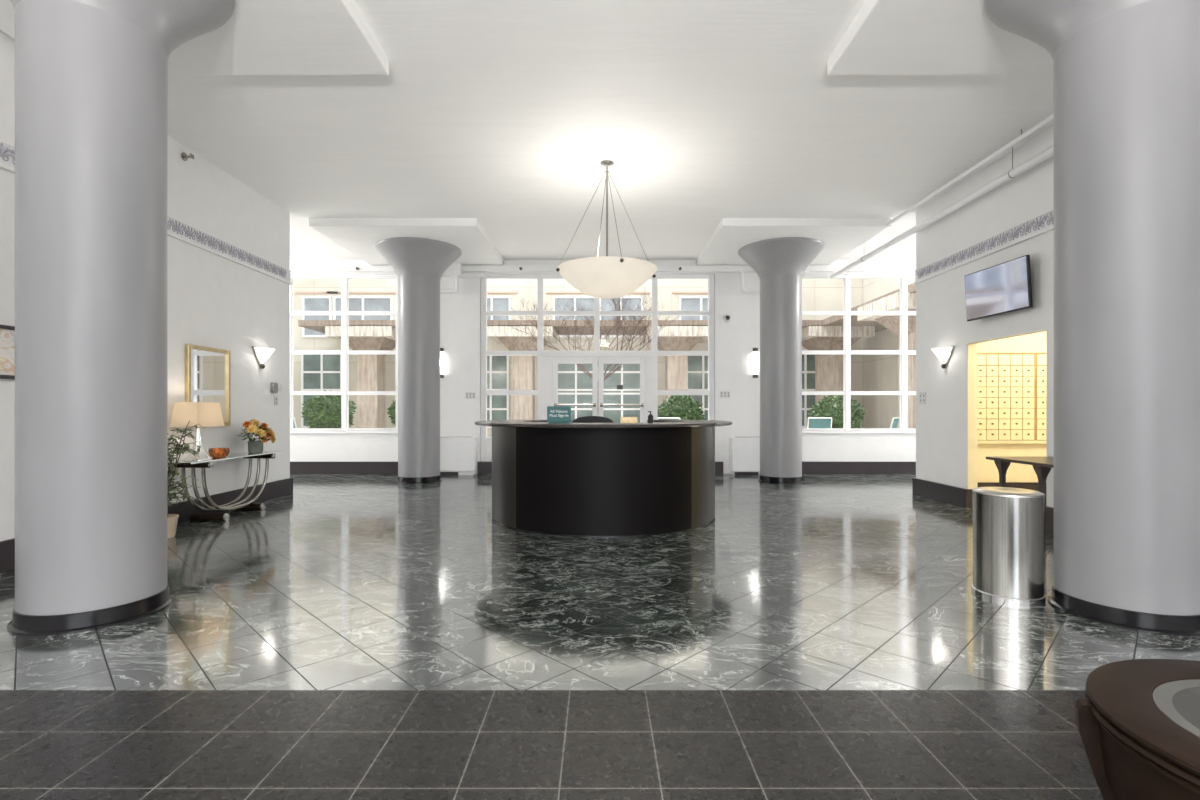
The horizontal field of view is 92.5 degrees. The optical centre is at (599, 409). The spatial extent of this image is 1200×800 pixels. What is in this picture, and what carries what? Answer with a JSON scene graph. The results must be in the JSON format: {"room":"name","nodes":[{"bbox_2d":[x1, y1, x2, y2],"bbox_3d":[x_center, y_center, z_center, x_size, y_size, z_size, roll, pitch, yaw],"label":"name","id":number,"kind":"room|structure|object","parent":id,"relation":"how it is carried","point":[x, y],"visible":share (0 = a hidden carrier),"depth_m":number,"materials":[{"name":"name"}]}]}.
{"room":"lobby","nodes":[
{"label":"lobby","id":0,"kind":"room"},
{"bbox_2d":[0,30,289,540],"bbox_3d":[-7.345,-0.860,1.840,5.310,4.250,13.680,0,0,0],"label":"wall","id":1,"kind":"structure","parent":0,"point":[214,301],"depth_m":7.02,"materials":[{"name":"paint"}]},
{"bbox_2d":[0,324,14,378],"bbox_3d":[-4.673,-0.455,4.300,0.035,0.420,0.800,0,0,0],"label":"framed picture","id":2,"kind":"object","parent":1,"relation":"attached to","point":[7,333],"visible":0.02,"depth_m":4.53},
{"bbox_2d":[0,139,291,284],"bbox_3d":[-4.670,-2.002,6.140,0.040,0.220,5.080,0,0,0],"label":"trim","id":3,"kind":"structure","parent":1,"relation":"attached to","point":[178,229],"depth_m":6.91,"materials":[{"name":"paint"}]},
{"bbox_2d":[0,478,292,572],"bbox_3d":[-7.277,1.145,1.857,5.245,0.240,13.715,0,0,0],"label":"baseboard","id":4,"kind":"structure","parent":1,"relation":"attached to","point":[275,489],"depth_m":6.91,"materials":[{"name":"black stone"}]},
{"bbox_2d":[181,152,193,160],"bbox_3d":[-4.643,-2.855,6.470,0.094,0.090,0.090,0,0,0],"label":"sprinkler head","id":5,"kind":"object","parent":1,"relation":"attached to","point":[184,156],"visible":1,"depth_m":6.46},
{"bbox_2d":[185,344,229,425],"bbox_3d":[-4.668,-0.275,6.850,0.045,0.940,0.740,0,0,0],"label":"wall mirror","id":6,"kind":"object","parent":1,"relation":"attached to","point":[207,369],"visible":0.84,"depth_m":6.85,"materials":[{"name":"gold metal"}]},
{"bbox_2d":[191,349,225,421],"bbox_3d":[-4.680,-0.275,6.850,0.020,0.850,0.650,0,0,0],"label":"mirror glass","id":7,"kind":"object","parent":6,"relation":"attached to","point":[208,366],"depth_m":6.87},
{"bbox_2d":[251,346,274,368],"bbox_3d":[-4.607,-0.713,7.930,0.174,0.290,0.420,0,0,0],"label":"wall sconce","id":8,"kind":"object","parent":1,"relation":"attached to","point":[262,354],"visible":1,"depth_m":7.86,"materials":[{"name":"white glass"}]},
{"bbox_2d":[270,382,281,392],"bbox_3d":[-4.660,-0.317,8.265,0.060,0.150,0.210,0,0,0],"label":"thermostat","id":9,"kind":"object","parent":1,"relation":"attached to","point":[274,387],"visible":1,"depth_m":8.21,"materials":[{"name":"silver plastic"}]},
{"bbox_2d":[274,396,277,405],"bbox_3d":[-4.683,-0.130,8.300,0.015,0.130,0.080,0,0,0],"label":"wall outlet","id":10,"kind":"object","parent":1,"relation":"attached to","point":[275,397],"visible":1,"depth_m":8.29,"materials":[{"name":"white plastic"}]},
{"bbox_2d":[0,0,1053,264],"bbox_3d":[0.000,-3.072,3.200,20.400,0.425,16.800,0,0,0],"label":"ceiling","id":11,"kind":"structure","parent":0,"point":[485,129],"depth_m":5.76,"materials":[{"name":"paint"}]},
{"bbox_2d":[556,160,656,298],"bbox_3d":[0.085,-2.170,6.930,1.212,1.630,1.212,0,0,0],"label":"pendant lamp","id":12,"kind":"object","parent":11,"relation":"hanging from","point":[603,277],"visible":1,"depth_m":6.61,"materials":[{"name":"white glass"}]},
{"bbox_2d":[830,145,1053,278],"bbox_3d":[4.600,-2.785,3.215,0.098,0.399,16.330,0,0,0],"label":"ceiling pipe","id":13,"kind":"object","parent":11,"relation":"hanging from","point":[1049,152],"visible":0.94,"depth_m":7.26,"materials":[{"name":"silver metal"}]},
{"bbox_2d":[886,113,1053,225],"bbox_3d":[4.480,-2.926,2.150,0.060,0.118,14.200,0,0,0],"label":"ceiling pipe","id":14,"kind":"object","parent":11,"relation":"hanging from","point":[1050,118],"visible":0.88,"depth_m":6.74,"materials":[{"name":"silver metal"}]},
{"bbox_2d":[0,474,1199,799],"bbox_3d":[0.000,1.340,3.200,20.000,0.150,16.800,0,0,0],"label":"floor","id":15,"kind":"structure","parent":0,"point":[341,581],"depth_m":2.86,"materials":[{"name":"grey stone"}]},
{"bbox_2d":[7,0,234,635],"bbox_3d":[-3.160,-0.797,3.600,1.474,4.124,1.474,0,0,0],"label":"column","id":16,"kind":"structure","parent":15,"relation":"on","point":[91,75],"depth_m":3.32,"materials":[{"name":"paint"}]},
{"bbox_2d":[167,421,204,537],"bbox_3d":[-4.264,0.687,5.635,0.716,1.156,0.640,0,0,0],"label":"potted ficus","id":17,"kind":"object","parent":15,"relation":"on","point":[172,519],"visible":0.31,"depth_m":5.71,"materials":[{"name":"green plant"}]},
{"bbox_2d":[167,514,178,537],"bbox_3d":[-4.330,1.160,5.700,0.240,0.210,0.240,0,0,0],"label":"pot","id":18,"kind":"object","parent":17,"relation":"attached to","point":[172,519],"depth_m":5.68,"materials":[{"name":"beige ceramic"}]},
{"bbox_2d":[168,451,283,520],"bbox_3d":[-4.460,0.909,6.855,0.420,0.717,1.750,0,0,0],"label":"console table","id":19,"kind":"object","parent":15,"relation":"on","point":[267,455],"visible":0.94,"depth_m":6.58,"materials":[{"name":"silver glass"}]},
{"bbox_2d":[170,398,223,460],"bbox_3d":[-4.440,0.210,6.340,0.300,0.680,0.440,0,0,0],"label":"table lamp","id":20,"kind":"object","parent":19,"relation":"on","point":[206,414],"visible":0.91,"depth_m":6.23,"materials":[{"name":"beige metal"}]},
{"bbox_2d":[208,448,229,457],"bbox_3d":[-4.420,0.496,6.660,0.206,0.108,0.206,0,0,0],"label":"bowl","id":21,"kind":"object","parent":19,"relation":"on","point":[213,452],"visible":1,"depth_m":6.60,"materials":[{"name":"orange ceramic"}]},
{"bbox_2d":[240,419,275,452],"bbox_3d":[-4.437,0.332,7.420,0.429,0.435,0.520,0,0,0],"label":"flower vase","id":22,"kind":"object","parent":19,"relation":"on","point":[263,430],"visible":1,"depth_m":7.34,"materials":[{"name":"orange plant"}]},
{"bbox_2d":[375,237,461,483],"bbox_3d":[-3.220,-0.797,10.230,1.474,4.124,1.474,0,0,0],"label":"column","id":23,"kind":"structure","parent":15,"relation":"on","point":[419,264],"depth_m":9.91,"materials":[{"name":"paint"}]},
{"bbox_2d":[440,437,477,474],"bbox_3d":[-2.890,0.897,11.266,0.921,0.735,0.262,0,0,0],"label":"radiator cover","id":24,"kind":"object","parent":15,"relation":"on","point":[458,455],"visible":0.61,"depth_m":11.14,"materials":[{"name":"silver metal"}]},
{"bbox_2d":[572,416,613,422],"bbox_3d":[-0.075,0.667,7.014,0.561,1.195,0.630,0,0,0],"label":"office chair","id":25,"kind":"object","parent":15,"relation":"on","point":[586,419],"visible":0.05,"depth_m":6.76,"materials":[{"name":"black plastic"}]},
{"bbox_2d":[475,419,731,536],"bbox_3d":[0.040,0.700,6.857,3.080,1.131,2.754,0,0,0],"label":"reception desk","id":26,"kind":"object","parent":15,"relation":"on","point":[657,477],"visible":0.98,"depth_m":5.79,"materials":[{"name":"brown wood"}]},
{"bbox_2d":[547,406,570,422],"bbox_3d":[-0.423,0.048,5.920,0.246,0.172,0.070,0,0,0],"label":"sign","id":27,"kind":"object","parent":26,"relation":"on","point":[555,414],"visible":1,"depth_m":5.91,"materials":[{"name":"teal plastic"}]},
{"bbox_2d":[475,419,731,427],"bbox_3d":[0.040,0.154,6.857,3.080,0.040,2.754,0,0,0],"label":"countertop","id":28,"kind":"structure","parent":26,"relation":"on","point":[530,423],"depth_m":5.72,"materials":[{"name":"black stone"}]},
{"bbox_2d":[658,417,679,419],"bbox_3d":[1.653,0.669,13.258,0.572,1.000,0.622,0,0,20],"label":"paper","id":29,"kind":"object","parent":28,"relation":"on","point":[659,418],"visible":0.16,"depth_m":12.98,"materials":[{"name":"paper"}]},
{"bbox_2d":[620,417,637,422],"bbox_3d":[0.308,0.104,6.100,0.180,0.060,0.060,0,0,0],"label":"card holder","id":30,"kind":"object","parent":26,"relation":"on","point":[622,419],"visible":1,"depth_m":6.09,"materials":[{"name":"beige paper"}]},
{"bbox_2d":[648,411,652,422],"bbox_3d":[0.533,0.073,6.050,0.059,0.122,0.058,0,0,0],"label":"sanitizer bottle","id":31,"kind":"object","parent":26,"relation":"on","point":[650,416],"visible":1,"depth_m":6.03,"materials":[{"name":"black plastic"}]},
{"bbox_2d":[729,437,759,474],"bbox_3d":[2.958,0.897,11.266,0.784,0.735,0.262,0,0,0],"label":"radiator cover","id":32,"kind":"object","parent":15,"relation":"on","point":[744,452],"visible":0.73,"depth_m":11.14,"materials":[{"name":"white metal"}]},
{"bbox_2d":[738,237,824,483],"bbox_3d":[3.220,-0.797,10.230,1.474,4.124,1.474,0,0,0],"label":"column","id":33,"kind":"structure","parent":15,"relation":"on","point":[780,264],"depth_m":9.91,"materials":[{"name":"paint"}]},
{"bbox_2d":[971,487,1045,604],"bbox_3d":[2.790,0.904,3.930,0.416,0.722,0.416,0,0,0],"label":"trash bin","id":34,"kind":"object","parent":15,"relation":"on","point":[1008,523],"visible":1,"depth_m":3.77,"materials":[{"name":"metal"}]},
{"bbox_2d":[986,456,1053,550],"bbox_3d":[4.299,0.870,5.430,0.721,0.790,0.880,0,0,0],"label":"side table","id":35,"kind":"object","parent":15,"relation":"on","point":[1042,465],"visible":0.44,"depth_m":5.40,"materials":[{"name":"black wood"}]},
{"bbox_2d":[985,0,1199,635],"bbox_3d":[3.300,-0.797,3.600,1.474,4.124,1.474,0,0,0],"label":"column","id":36,"kind":"structure","parent":15,"relation":"on","point":[1127,72],"depth_m":3.34,"materials":[{"name":"paint"}]},
{"bbox_2d":[1075,659,1199,799],"bbox_3d":[1.705,1.015,1.340,0.878,0.500,0.878,0,0,-20],"label":"ottoman","id":37,"kind":"object","parent":15,"relation":"on","point":[1138,720],"visible":1,"depth_m":1.47,"materials":[{"name":"brown leather"}]},
{"bbox_2d":[290,260,915,473],"bbox_3d":[0.000,-0.860,11.525,20.000,4.250,0.250,0,0,0],"label":"wall","id":38,"kind":"structure","parent":0,"point":[735,340],"depth_m":11.40,"materials":[{"name":"paint"}]},
{"bbox_2d":[290,275,397,431],"bbox_3d":[-5.650,-1.132,11.490,3.366,3.153,0.100,0,0,0],"label":"window","id":39,"kind":"structure","parent":38,"relation":"in","point":[344,352],"depth_m":11.45,"materials":[{"name":"white wood"}]},
{"bbox_2d":[440,348,443,377],"bbox_3d":[-3.130,-0.925,11.322,0.112,0.591,0.156,0,0,0],"label":"sconce","id":40,"kind":"object","parent":38,"relation":"attached to","point":[441,349],"visible":0.74,"depth_m":11.26,"materials":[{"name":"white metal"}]},
{"bbox_2d":[440,263,483,292],"bbox_3d":[-2.815,-2.592,11.290,1.063,0.565,0.220,0,0,0],"label":"pipe","id":41,"kind":"object","parent":38,"relation":"attached to","point":[455,269],"visible":0.77,"depth_m":11.26,"materials":[{"name":"white metal"}]},
{"bbox_2d":[465,392,475,398],"bbox_3d":[-2.572,-0.288,11.393,0.200,0.130,0.015,0,0,0],"label":"wall outlet","id":42,"kind":"object","parent":38,"relation":"attached to","point":[468,395],"visible":1,"depth_m":11.39,"materials":[{"name":"white plastic"}]},
{"bbox_2d":[481,275,713,461],"bbox_3d":[-0.050,-0.723,11.490,4.657,3.976,0.140,0,0,0],"label":"window","id":43,"kind":"structure","parent":38,"relation":"in","point":[543,392],"depth_m":11.45,"materials":[{"name":"white wood"}]},
{"bbox_2d":[552,357,597,415],"bbox_3d":[-0.496,0.096,11.445,0.904,2.317,0.150,0,0,0],"label":"door","id":44,"kind":"structure","parent":43,"relation":"attached to","point":[555,360],"depth_m":11.44,"materials":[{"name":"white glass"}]},
{"bbox_2d":[598,357,645,422],"bbox_3d":[0.437,0.096,11.445,0.943,2.317,0.150,0,0,0],"label":"door","id":45,"kind":"structure","parent":43,"relation":"attached to","point":[601,360],"depth_m":11.44,"materials":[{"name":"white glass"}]},
{"bbox_2d":[290,462,915,473],"bbox_3d":[0.000,1.145,11.383,19.800,0.240,0.035,0,0,0],"label":"baseboard","id":46,"kind":"structure","parent":38,"relation":"attached to","point":[295,467],"depth_m":11.37,"materials":[{"name":"black stone"}]},
{"bbox_2d":[290,265,915,271],"bbox_3d":[0.000,-2.791,11.350,19.800,0.120,0.100,0,0,0],"label":"trim","id":47,"kind":"structure","parent":38,"relation":"attached to","point":[294,268],"depth_m":11.30,"materials":[{"name":"paint"}]},
{"bbox_2d":[290,432,915,432],"bbox_3d":[-0.060,0.450,11.410,14.538,0.030,0.080,0,0,0],"label":"trim","id":48,"kind":"structure","parent":38,"relation":"attached to","point":[290,432],"depth_m":11.37,"materials":[{"name":"white paint"}]},
{"bbox_2d":[720,391,729,397],"bbox_3d":[2.483,-0.308,11.393,0.200,0.130,0.015,0,0,0],"label":"wall outlet","id":49,"kind":"object","parent":38,"relation":"attached to","point":[723,394],"visible":1,"depth_m":11.39,"materials":[{"name":"white plastic"}]},
{"bbox_2d":[723,314,731,321],"bbox_3d":[2.532,-1.827,11.370,0.170,0.170,0.072,0,0,0],"label":"camera","id":50,"kind":"object","parent":38,"relation":"attached to","point":[727,317],"visible":1,"depth_m":11.37,"materials":[{"name":"white plastic"}]},
{"bbox_2d":[716,268,759,292],"bbox_3d":[2.756,-2.549,11.300,0.945,0.497,0.084,0,0,0],"label":"pipe","id":51,"kind":"object","parent":38,"relation":"attached to","point":[738,270],"visible":0.92,"depth_m":11.26,"materials":[{"name":"white metal"}]},
{"bbox_2d":[753,348,757,377],"bbox_3d":[3.061,-0.925,11.322,0.112,0.591,0.156,0,0,0],"label":"sconce","id":52,"kind":"object","parent":38,"relation":"attached to","point":[755,350],"visible":1,"depth_m":11.26,"materials":[{"name":"white glass"}]},
{"bbox_2d":[802,275,915,431],"bbox_3d":[5.511,-1.132,11.490,3.406,3.153,0.100,0,0,0],"label":"window","id":53,"kind":"structure","parent":38,"relation":"in","point":[846,352],"depth_m":11.45,"materials":[{"name":"white wood"}]},
{"bbox_2d":[916,126,1053,507],"bbox_3d":[7.380,-0.860,1.825,5.240,4.250,13.650,0,0,0],"label":"wall","id":54,"kind":"structure","parent":0,"point":[941,316],"depth_m":7.56,"materials":[{"name":"paint"}]},
{"bbox_2d":[919,392,925,403],"bbox_3d":[4.753,-0.177,8.459,0.015,0.170,0.160,0,0,0],"label":"wall outlet","id":55,"kind":"object","parent":54,"relation":"attached to","point":[922,395],"visible":1,"depth_m":8.45,"materials":[{"name":"white plastic"}]},
{"bbox_2d":[931,346,954,368],"bbox_3d":[4.677,-0.713,7.900,0.174,0.290,0.420,0,0,0],"label":"wall sconce","id":56,"kind":"object","parent":54,"relation":"attached to","point":[944,354],"visible":1,"depth_m":7.83,"materials":[{"name":"white glass"}]},
{"bbox_2d":[912,478,1053,530],"bbox_3d":[7.312,1.145,1.843,5.175,0.240,13.685,0,0,0],"label":"baseboard","id":57,"kind":"structure","parent":54,"relation":"attached to","point":[962,497],"depth_m":7.77,"materials":[{"name":"black stone"}]},
{"bbox_2d":[913,208,1053,283],"bbox_3d":[4.740,-2.002,6.525,0.040,0.220,4.250,0,0,0],"label":"trim","id":58,"kind":"structure","parent":54,"relation":"attached to","point":[1042,223],"depth_m":6.97,"materials":[{"name":"paint"}]},
{"bbox_2d":[964,255,1032,320],"bbox_3d":[4.674,-1.398,6.713,0.162,0.575,0.982,0,0,-4],"label":"television","id":59,"kind":"object","parent":54,"relation":"attached to","point":[1006,287],"visible":1,"depth_m":6.63,"materials":[{"name":"black plastic"}]},
{"bbox_2d":[978,482,1037,490],"bbox_3d":[6.450,1.145,8.120,3.080,0.240,0.040,0,0,0],"label":"baseboard","id":60,"kind":"structure","parent":54,"relation":"attached to","point":[1024,485],"depth_m":8.10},
{"bbox_2d":[978,353,1045,443],"bbox_3d":[6.070,-0.166,8.105,1.660,1.284,0.070,0,0,0],"label":"mailboxes","id":61,"kind":"object","parent":54,"relation":"attached to","point":[1011,386],"visible":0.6,"depth_m":8.08,"materials":[{"name":"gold metal"}]},
{"label":"outside","id":62,"kind":"structure","parent":0,"visible":0},
{"bbox_3d":[0.000,1.315,35.825,80.000,0.300,48.350,0,0,0],"label":"paving","id":63,"kind":"object","parent":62,"visible":0},
{"bbox_2d":[293,417,296,427],"bbox_3d":[-7.245,0.669,13.615,0.622,1.000,0.572,0,0,20],"label":"patio chair","id":64,"kind":"object","parent":63,"relation":"on","point":[294,421],"visible":0.06,"depth_m":13.92,"materials":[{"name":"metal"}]},
{"bbox_2d":[301,390,356,427],"bbox_3d":[-7.085,0.311,14.969,1.407,1.708,1.386,0,0,0],"label":"potted shrub","id":65,"kind":"object","parent":63,"relation":"on","point":[324,410],"visible":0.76,"depth_m":14.62,"materials":[{"name":"green plant"}]},
{"bbox_2d":[387,400,395,425],"bbox_3d":[-5.283,0.334,16.016,1.272,1.663,1.273,0,0,0],"label":"potted shrub","id":66,"kind":"object","parent":63,"relation":"on","point":[392,409],"visible":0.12,"depth_m":15.68,"materials":[{"name":"green plant"}]},
{"bbox_2d":[293,279,862,435],"bbox_3d":[-1.050,-5.735,26.255,25.890,14.000,0.690,0,0,0],"label":"building","id":67,"kind":"structure","parent":63,"relation":"on","point":[310,372],"depth_m":25.96,"materials":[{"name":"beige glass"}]},
{"bbox_2d":[506,286,679,379],"bbox_3d":[-0.303,-1.181,16.541,4.797,4.702,4.247,0,0,-9],"label":"bare tree","id":68,"kind":"object","parent":63,"relation":"on","point":[617,324],"visible":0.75,"depth_m":16.84,"materials":[{"name":"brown plant"}]},
{"bbox_2d":[298,283,915,427],"bbox_3d":[-0.100,-1.170,19.850,24.000,4.870,11.700,0,0,0],"label":"canopy","id":69,"kind":"object","parent":63,"relation":"on","point":[825,334],"visible":0.46,"depth_m":23.49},
{"bbox_2d":[658,395,704,419],"bbox_3d":[2.085,0.348,15.008,1.363,1.633,1.403,0,0,0],"label":"potted shrub","id":70,"kind":"object","parent":63,"relation":"on","point":[682,407],"visible":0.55,"depth_m":14.62,"materials":[{"name":"green plant"}]},
{"bbox_2d":[807,417,831,427],"bbox_3d":[5.058,0.669,13.356,0.572,1.000,0.622,0,0,10],"label":"patio chair","id":71,"kind":"object","parent":63,"relation":"on","point":[813,422],"visible":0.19,"depth_m":13.08,"materials":[{"name":"metal"}]},
{"bbox_2d":[808,395,866,427],"bbox_3d":[6.182,0.357,15.001,1.480,1.616,1.481,0,0,0],"label":"potted shrub","id":72,"kind":"object","parent":63,"relation":"on","point":[834,409],"visible":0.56,"depth_m":14.64,"materials":[{"name":"green plant"}]},
{"bbox_2d":[863,279,914,427],"bbox_3d":[12.200,-5.735,19.550,0.600,14.000,14.100,0,0,0],"label":"building","id":73,"kind":"structure","parent":63,"relation":"on","point":[880,372],"depth_m":24.35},
{"bbox_2d":[890,417,898,427],"bbox_3d":[6.522,0.669,13.271,0.622,1.000,0.572,0,0,40],"label":"patio chair","id":74,"kind":"object","parent":63,"relation":"on","point":[895,420],"visible":0.18,"depth_m":13.03,"materials":[{"name":"metal"}]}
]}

